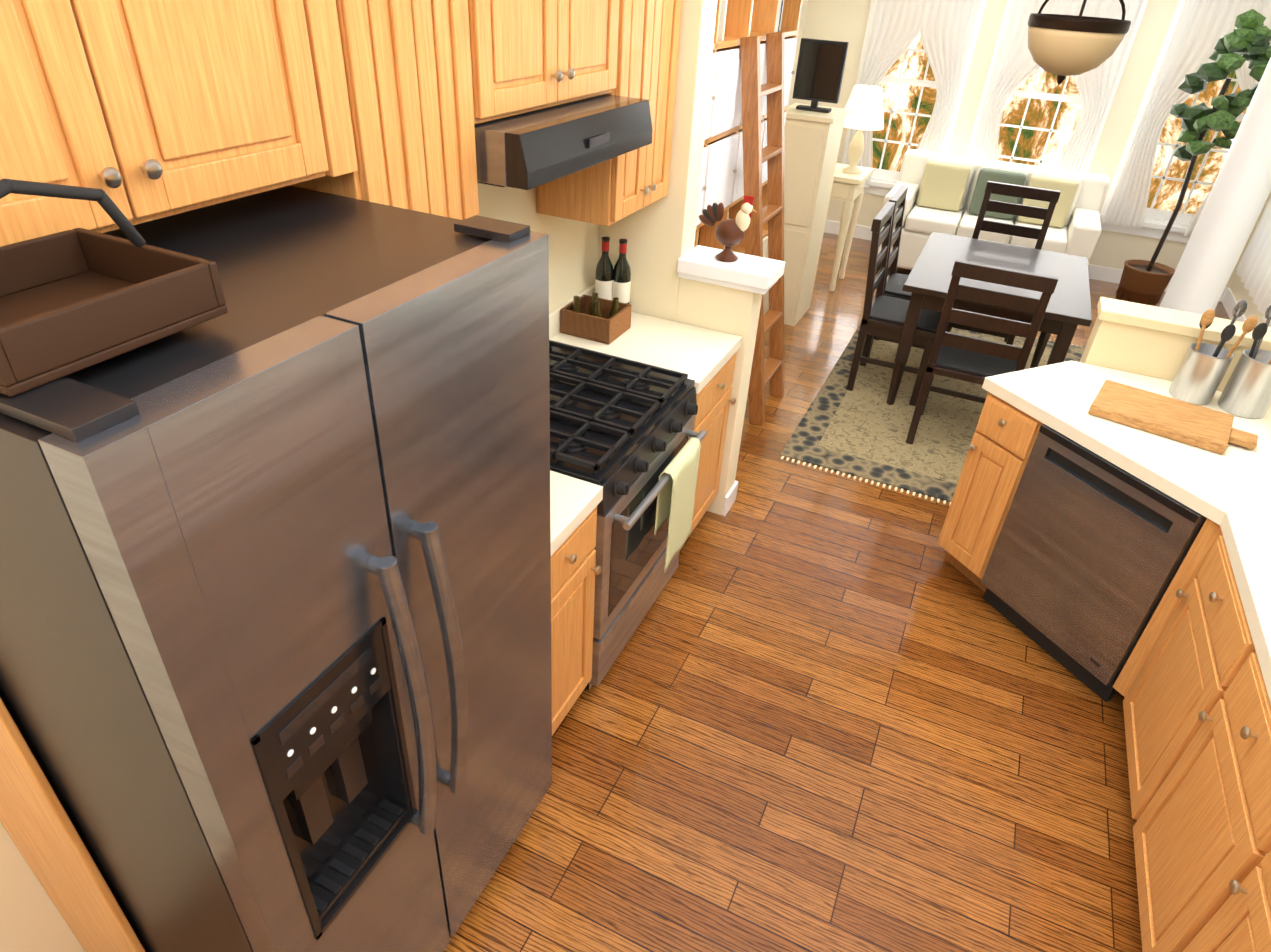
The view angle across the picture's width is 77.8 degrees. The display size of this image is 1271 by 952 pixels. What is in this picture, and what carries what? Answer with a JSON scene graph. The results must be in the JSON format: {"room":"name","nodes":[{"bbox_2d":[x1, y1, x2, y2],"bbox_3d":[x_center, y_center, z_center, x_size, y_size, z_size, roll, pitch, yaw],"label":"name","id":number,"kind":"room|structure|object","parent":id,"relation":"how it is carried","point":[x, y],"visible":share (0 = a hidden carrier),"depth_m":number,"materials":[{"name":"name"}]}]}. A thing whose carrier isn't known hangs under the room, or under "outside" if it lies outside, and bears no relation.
{"room":"kitchen and dining room","nodes":[
{"label":"kitchen and dining room","id":0,"kind":"room"},
{"bbox_2d":[0,183,598,951],"bbox_3d":[-0.798,-0.505,2.181,0.150,2.740,7.050,17,35,19],"label":"wall","id":1,"kind":"structure","parent":0,"point":[32,919],"depth_m":2.52,"materials":[{"name":"beige paint"}]},
{"bbox_2d":[0,0,371,246],"bbox_3d":[-0.882,-0.736,1.047,0.309,0.760,0.986,17,35,19],"label":"upper cabinet","id":2,"kind":"object","parent":1,"relation":"attached to","point":[142,110],"depth_m":1.20,"materials":[{"name":"brown wood"}]},
{"bbox_2d":[324,0,503,219],"bbox_3d":[-0.596,-0.910,1.695,0.309,1.150,0.559,17,35,19],"label":"upper cabinet","id":3,"kind":"object","parent":1,"relation":"attached to","point":[430,73],"depth_m":1.71,"materials":[{"name":"brown wood"}]},
{"bbox_2d":[500,0,627,117],"bbox_3d":[-0.335,-1.368,2.034,0.309,0.730,0.759,17,35,19],"label":"upper cabinet","id":4,"kind":"object","parent":1,"relation":"attached to","point":[553,52],"depth_m":2.12,"materials":[{"name":"brown wood"}]},
{"bbox_2d":[474,94,652,189],"bbox_3d":[-0.298,-0.983,2.253,0.443,0.137,0.750,17,35,19],"label":"range hood","id":5,"kind":"object","parent":4,"relation":"attached to","point":[530,150],"visible":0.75,"depth_m":2.05,"materials":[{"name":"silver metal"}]},
{"bbox_2d":[549,284,594,339],"bbox_3d":[-0.513,-0.396,2.789,0.020,0.098,1.672,17,35,19],"label":"backsplash","id":6,"kind":"structure","parent":1,"relation":"attached to","point":[554,316],"depth_m":3.13,"materials":[{"name":"beige paint"}]},
{"bbox_2d":[536,0,681,225],"bbox_3d":[-0.096,-1.477,2.607,0.309,1.150,0.567,17,35,19],"label":"upper cabinet","id":7,"kind":"object","parent":1,"relation":"attached to","point":[607,192],"depth_m":2.71,"materials":[{"name":"brown wood"}]},
{"bbox_2d":[598,0,784,515],"bbox_3d":[0.229,-1.076,3.150,0.765,2.740,0.225,17,35,19],"label":"wall","id":8,"kind":"structure","parent":0,"point":[676,276],"depth_m":3.19,"materials":[{"name":"white paint"}]},
{"bbox_2d":[699,195,756,261],"bbox_3d":[0.360,-0.992,3.127,0.236,0.257,0.103,17,35,19],"label":"rooster figurine","id":9,"kind":"object","parent":8,"relation":"on","point":[729,233],"visible":1,"depth_m":3.10,"materials":[{"name":"brown ceramic"}]},
{"bbox_2d":[787,0,807,106],"bbox_3d":[0.813,-3.048,6.211,0.150,2.740,2.950,17,35,19],"label":"wall","id":10,"kind":"structure","parent":0,"point":[801,24],"depth_m":7.10,"materials":[{"name":"beige paint"}]},
{"bbox_2d":[444,232,1229,951],"bbox_3d":[1.998,0.645,3.312,6.500,0.120,10.350,17,35,19],"label":"floor","id":11,"kind":"structure","parent":0,"point":[818,710],"depth_m":2.62,"materials":[{"name":"brown wood"}]},
{"bbox_2d":[0,186,551,951],"bbox_3d":[-0.698,0.400,1.702,0.817,1.765,0.900,17,35,19],"label":"refrigerator","id":12,"kind":"object","parent":11,"relation":"on","point":[276,608],"visible":1,"depth_m":1.23,"materials":[{"name":"grey metal"}]},
{"bbox_2d":[0,178,227,396],"bbox_3d":[-0.711,-0.259,0.929,0.260,0.178,0.280,17,35,19],"label":"basket","id":13,"kind":"object","parent":12,"relation":"on","point":[74,300],"visible":1,"depth_m":0.98,"materials":[{"name":"dark brown wood"},{"name":"dark metal"}]},
{"bbox_2d":[551,496,602,734],"bbox_3d":[-0.494,0.442,2.480,0.623,0.864,0.410,17,35,19],"label":"base cabinet","id":14,"kind":"object","parent":11,"relation":"on","point":[573,561],"depth_m":2.37,"materials":[{"name":"brown wood"}]},
{"bbox_2d":[550,470,602,555],"bbox_3d":[-0.486,0.056,2.235,0.675,0.046,0.410,17,35,19],"label":"countertop","id":15,"kind":"structure","parent":14,"relation":"on","point":[572,499],"depth_m":2.20,"materials":[{"name":"white stone"}]},
{"bbox_2d":[549,340,705,689],"bbox_3d":[-0.226,0.124,2.902,0.738,0.960,0.756,17,35,19],"label":"range","id":16,"kind":"object","parent":11,"relation":"on","point":[622,432],"visible":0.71,"depth_m":2.65,"materials":[{"name":"silver metal"}]},
{"bbox_2d":[654,437,700,572],"bbox_3d":[0.147,0.103,2.827,0.058,0.422,0.260,17,35,19],"label":"towel","id":17,"kind":"object","parent":16,"relation":"hanging from","point":[675,499],"visible":0.98,"depth_m":2.78,"materials":[{"name":"beige fabric"}]},
{"bbox_2d":[553,348,738,538],"bbox_3d":[0.021,-0.142,3.420,0.623,0.864,0.492,17,35,19],"label":"base cabinet","id":18,"kind":"object","parent":11,"relation":"on","point":[713,401],"depth_m":3.30,"materials":[{"name":"brown wood"}]},
{"bbox_2d":[552,312,740,391],"bbox_3d":[0.029,-0.529,3.176,0.675,0.046,0.492,17,35,19],"label":"countertop","id":19,"kind":"structure","parent":18,"relation":"on","point":[694,351],"depth_m":3.12,"materials":[{"name":"white stone"}]},
{"bbox_2d":[560,293,631,343],"bbox_3d":[-0.158,-0.654,3.173,0.220,0.142,0.200,17,35,19],"label":"wooden crate","id":20,"kind":"object","parent":19,"relation":"on","point":[594,317],"visible":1,"depth_m":3.13,"materials":[{"name":"brown wood"}]},
{"bbox_2d":[595,236,630,303],"bbox_3d":[-0.093,-0.827,3.277,0.148,0.325,0.077,3,33,-2],"label":"wine bottles","id":21,"kind":"object","parent":19,"relation":"on","point":[611,283],"visible":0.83,"depth_m":3.24,"materials":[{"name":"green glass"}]},
{"bbox_2d":[694,0,801,257],"bbox_3d":[0.416,-1.518,4.088,0.241,2.470,1.780,17,35,19],"label":"bookcase","id":22,"kind":"object","parent":11,"relation":"on","point":[722,180],"visible":0.23,"depth_m":3.81,"materials":[{"name":"brown wood"}]},
{"bbox_2d":[740,32,784,424],"bbox_3d":[0.693,-1.245,4.196,0.388,1.926,0.450,17,35,19],"label":"ladder","id":23,"kind":"object","parent":11,"relation":"on","point":[756,155],"visible":0.88,"depth_m":4.04,"materials":[{"name":"brown wood"}]},
{"bbox_2d":[763,38,849,325],"bbox_3d":[1.156,-2.009,5.501,0.380,1.820,0.490,17,35,19],"label":"tv cabinet","id":24,"kind":"object","parent":11,"relation":"on","point":[812,134],"visible":0.71,"depth_m":5.23,"materials":[{"name":"beige paint"}]},
{"bbox_2d":[829,163,873,290],"bbox_3d":[1.432,-2.062,6.452,0.750,0.895,0.500,17,35,19],"label":"console desk","id":25,"kind":"object","parent":11,"relation":"on","point":[847,188],"visible":0.38,"depth_m":6.16,"materials":[{"name":"beige paint"}]},
{"bbox_2d":[843,85,883,173],"bbox_3d":[1.695,-2.612,5.941,0.340,0.610,0.340,17,35,19],"label":"table lamp","id":26,"kind":"object","parent":25,"relation":"on","point":[864,105],"visible":0.98,"depth_m":5.78,"materials":[{"name":"white fabric"}]},
{"bbox_2d":[780,323,1084,505],"bbox_3d":[2.026,-0.516,4.962,1.560,0.012,2.635,17,35,19],"label":"rug","id":27,"kind":"object","parent":11,"relation":"on","point":[861,430],"visible":0.4,"depth_m":4.54,"materials":[{"name":"beige fabric"}]},
{"bbox_2d":[868,185,911,357],"bbox_3d":[1.815,-1.270,5.125,0.488,1.045,0.460,17,35,19],"label":"dining chair","id":28,"kind":"object","parent":27,"relation":"on","point":[894,283],"visible":0.4,"depth_m":5.07,"materials":[{"name":"brown wood"}]},
{"bbox_2d":[846,202,941,405],"bbox_3d":[1.604,-1.031,4.739,0.488,1.045,0.460,17,35,19],"label":"dining chair","id":29,"kind":"object","parent":27,"relation":"on","point":[883,317],"visible":0.92,"depth_m":4.67,"materials":[{"name":"brown wood"}]},
{"bbox_2d":[906,259,1057,443],"bbox_3d":[1.815,-0.647,4.176,0.460,1.045,0.488,17,35,19],"label":"dining chair","id":30,"kind":"object","parent":27,"relation":"on","point":[966,358],"visible":0.81,"depth_m":3.91,"materials":[{"name":"brown wood"}]},
{"bbox_2d":[887,232,1091,404],"bbox_3d":[2.140,-0.898,4.853,0.950,0.758,1.220,17,35,19],"label":"dining table","id":31,"kind":"object","parent":27,"relation":"on","point":[1066,314],"visible":0.81,"depth_m":4.51,"materials":[{"name":"brown wood"}]},
{"bbox_2d":[946,181,1060,344],"bbox_3d":[2.472,-1.393,5.375,0.460,1.045,0.488,17,35,19],"label":"dining chair","id":32,"kind":"object","parent":27,"relation":"on","point":[1028,192],"visible":0.4,"depth_m":5.33,"materials":[{"name":"brown wood"}]},
{"bbox_2d":[938,446,1016,591],"bbox_3d":[1.585,0.058,3.267,0.465,0.864,0.485,17,35,19],"label":"base cabinet","id":33,"kind":"object","parent":11,"relation":"on","point":[979,507],"depth_m":3.24,"materials":[{"name":"brown wood"}]},
{"bbox_2d":[981,424,1206,701],"bbox_3d":[1.841,0.271,2.970,0.610,0.862,0.602,-12,36,-22],"label":"dishwasher","id":34,"kind":"object","parent":33,"relation":"in","point":[1089,553],"visible":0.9,"depth_m":2.79,"materials":[{"name":"grey metal"}]},
{"bbox_2d":[962,361,1270,540],"bbox_3d":[1.947,-0.083,2.684,1.474,0.046,1.056,17,35,19],"label":"countertop","id":35,"kind":"structure","parent":33,"relation":"on","point":[1058,396],"depth_m":2.77,"materials":[{"name":"white stone"}]},
{"bbox_2d":[1088,380,1257,453],"bbox_3d":[1.902,-0.204,2.785,0.500,0.038,0.280,25,39,29],"label":"cutting board","id":36,"kind":"object","parent":35,"relation":"on","point":[1179,420],"visible":1,"depth_m":2.75,"materials":[{"name":"brown wood"}]},
{"bbox_2d":[1169,300,1270,418],"bbox_3d":[2.181,-0.436,2.842,0.334,0.393,0.168,17,35,19],"label":"utensil crock","id":37,"kind":"object","parent":35,"relation":"on","point":[1201,372],"visible":1,"depth_m":2.85,"materials":[{"name":"silver metal"}]},
{"bbox_2d":[877,149,1109,270],"bbox_3d":[2.989,-2.149,6.714,1.650,0.920,0.860,17,35,19],"label":"sofa","id":38,"kind":"object","parent":11,"relation":"on","point":[945,193],"visible":0.58,"depth_m":6.52,"materials":[{"name":"white fabric"}]},
{"bbox_2d":[1115,9,1270,305],"bbox_3d":[4.255,-2.317,5.992,0.623,2.128,0.504,17,35,19],"label":"ficus tree","id":39,"kind":"object","parent":11,"relation":"on","point":[1145,282],"visible":0.96,"depth_m":5.73,"materials":[{"name":"leaves"},{"name":"dark wood"},{"name":"terracotta"}]},
{"bbox_2d":[1142,777,1270,951],"bbox_3d":[1.478,1.190,1.534,0.623,0.864,0.538,17,35,19],"label":"base cabinet","id":40,"kind":"object","parent":11,"relation":"on","point":[1225,906],"depth_m":1.71,"materials":[{"name":"brown wood"}]},
{"bbox_2d":[1222,513,1270,716],"bbox_3d":[1.365,1.049,0.904,0.747,0.046,3.419,17,35,19],"label":"countertop","id":41,"kind":"structure","parent":40,"relation":"on","point":[1248,542],"depth_m":2.09,"materials":[{"name":"white stone"}]},
{"bbox_2d":[1159,58,1270,314],"bbox_3d":[3.044,-1.317,4.052,0.310,2.455,0.310,17,35,19],"label":"column","id":42,"kind":"structure","parent":11,"relation":"on","point":[1230,213],"depth_m":3.96,"materials":[{"name":"white paint"}]},
{"bbox_2d":[793,0,1270,287],"bbox_3d":[3.323,-3.232,6.735,4.250,2.740,0.150,17,35,19],"label":"wall","id":43,"kind":"structure","parent":0,"point":[840,20],"depth_m":6.79,"materials":[{"name":"beige paint"}]},
{"bbox_2d":[841,0,986,195],"bbox_3d":[2.458,-3.636,6.925,0.970,2.255,0.200,17,35,19],"label":"sunroom window","id":44,"kind":"structure","parent":43,"relation":"in","point":[883,182],"depth_m":7.08,"materials":[{"name":"white wood"}]},
{"bbox_2d":[843,0,981,187],"bbox_3d":[2.398,-3.435,6.928,1.022,1.769,0.076,17,35,19],"label":"curtain","id":45,"kind":"object","parent":44,"relation":"hanging from","point":[945,28],"visible":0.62,"depth_m":6.75,"materials":[{"name":"white fabric"}]},
{"bbox_2d":[824,220,1226,300],"bbox_3d":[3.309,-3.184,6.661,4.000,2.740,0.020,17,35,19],"label":"baseboard","id":46,"kind":"structure","parent":43,"relation":"attached to","point":[1101,273],"depth_m":7.07,"materials":[{"name":"white wood"}]},
{"bbox_2d":[966,0,1147,172],"bbox_3d":[3.471,-3.331,6.559,1.040,2.255,0.200,17,35,19],"label":"sunroom window","id":47,"kind":"structure","parent":43,"relation":"in","point":[1061,97],"depth_m":6.65,"materials":[{"name":"white wood"}]},
{"bbox_2d":[969,0,1143,171],"bbox_3d":[3.412,-3.130,6.563,1.092,1.769,0.076,17,35,19],"label":"curtain","id":48,"kind":"object","parent":47,"relation":"hanging from","point":[1016,66],"visible":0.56,"depth_m":6.46,"materials":[{"name":"white fabric"}]},
{"bbox_2d":[1099,0,1244,242],"bbox_3d":[4.553,-3.005,6.169,1.020,2.255,0.200,17,35,19],"label":"sunroom window","id":49,"kind":"structure","parent":43,"relation":"in","point":[1154,223],"depth_m":6.61,"materials":[{"name":"white wood"}]},
{"bbox_2d":[1103,0,1270,236],"bbox_3d":[4.494,-2.804,6.173,1.072,1.769,0.076,17,35,19],"label":"curtain","id":50,"kind":"object","parent":49,"relation":"hanging from","point":[1203,27],"visible":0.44,"depth_m":6.15,"materials":[{"name":"white fabric"}]},
{"bbox_2d":[1080,297,1270,391],"bbox_3d":[2.071,0.354,2.614,1.300,1.140,1.815,17,35,19],"label":"wall ledge","id":51,"kind":"object","parent":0,"point":[1142,339],"visible":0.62,"depth_m":3.08,"materials":[{"name":"beige paint"}]},
{"bbox_2d":[1230,274,1265,324],"bbox_3d":[4.547,-1.924,4.864,0.100,2.740,2.950,17,35,19],"label":"wall","id":52,"kind":"structure","parent":0,"point":[1240,292],"depth_m":6.24,"materials":[{"name":"beige paint"}]},
{"bbox_2d":[1220,288,1245,321],"bbox_3d":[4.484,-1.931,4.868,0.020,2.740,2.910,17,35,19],"label":"baseboard","id":53,"kind":"structure","parent":52,"relation":"attached to","point":[1227,299],"depth_m":6.53,"materials":[{"name":"white"}]},
{"bbox_3d":[2.151,-1.742,1.744,6.500,0.120,10.350,17,35,19],"label":"ceiling","id":54,"kind":"structure","parent":0,"visible":0},
{"bbox_2d":[1028,0,1130,84],"bbox_3d":[1.669,-2.136,3.251,0.839,0.925,0.639,17,35,19],"label":"pendant lamp","id":55,"kind":"object","parent":54,"relation":"hanging from","point":[1062,47],"visible":1,"depth_m":3.32,"materials":[{"name":"beige glass"}]},
{"label":"outside","id":56,"kind":"structure","parent":0,"visible":0},
{"bbox_2d":[872,32,1246,213],"bbox_3d":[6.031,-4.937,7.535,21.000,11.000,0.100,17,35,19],"label":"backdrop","id":57,"kind":"structure","parent":56,"point":[1040,113],"depth_m":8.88,"materials":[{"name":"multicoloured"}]},
{"bbox_3d":[4.692,-2.267,5.058,0.150,2.255,1.590,17,35,19],"label":"sunroom window","id":58,"kind":"structure","parent":0,"visible":0},
{"bbox_2d":[1236,198,1270,326],"bbox_3d":[4.590,-2.251,5.124,0.040,2.326,1.800,17,35,19],"label":"curtain","id":59,"kind":"object","parent":58,"relation":"hanging from","point":[1253,268],"visible":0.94,"depth_m":5.91,"materials":[{"name":"white fabric"}]}
]}

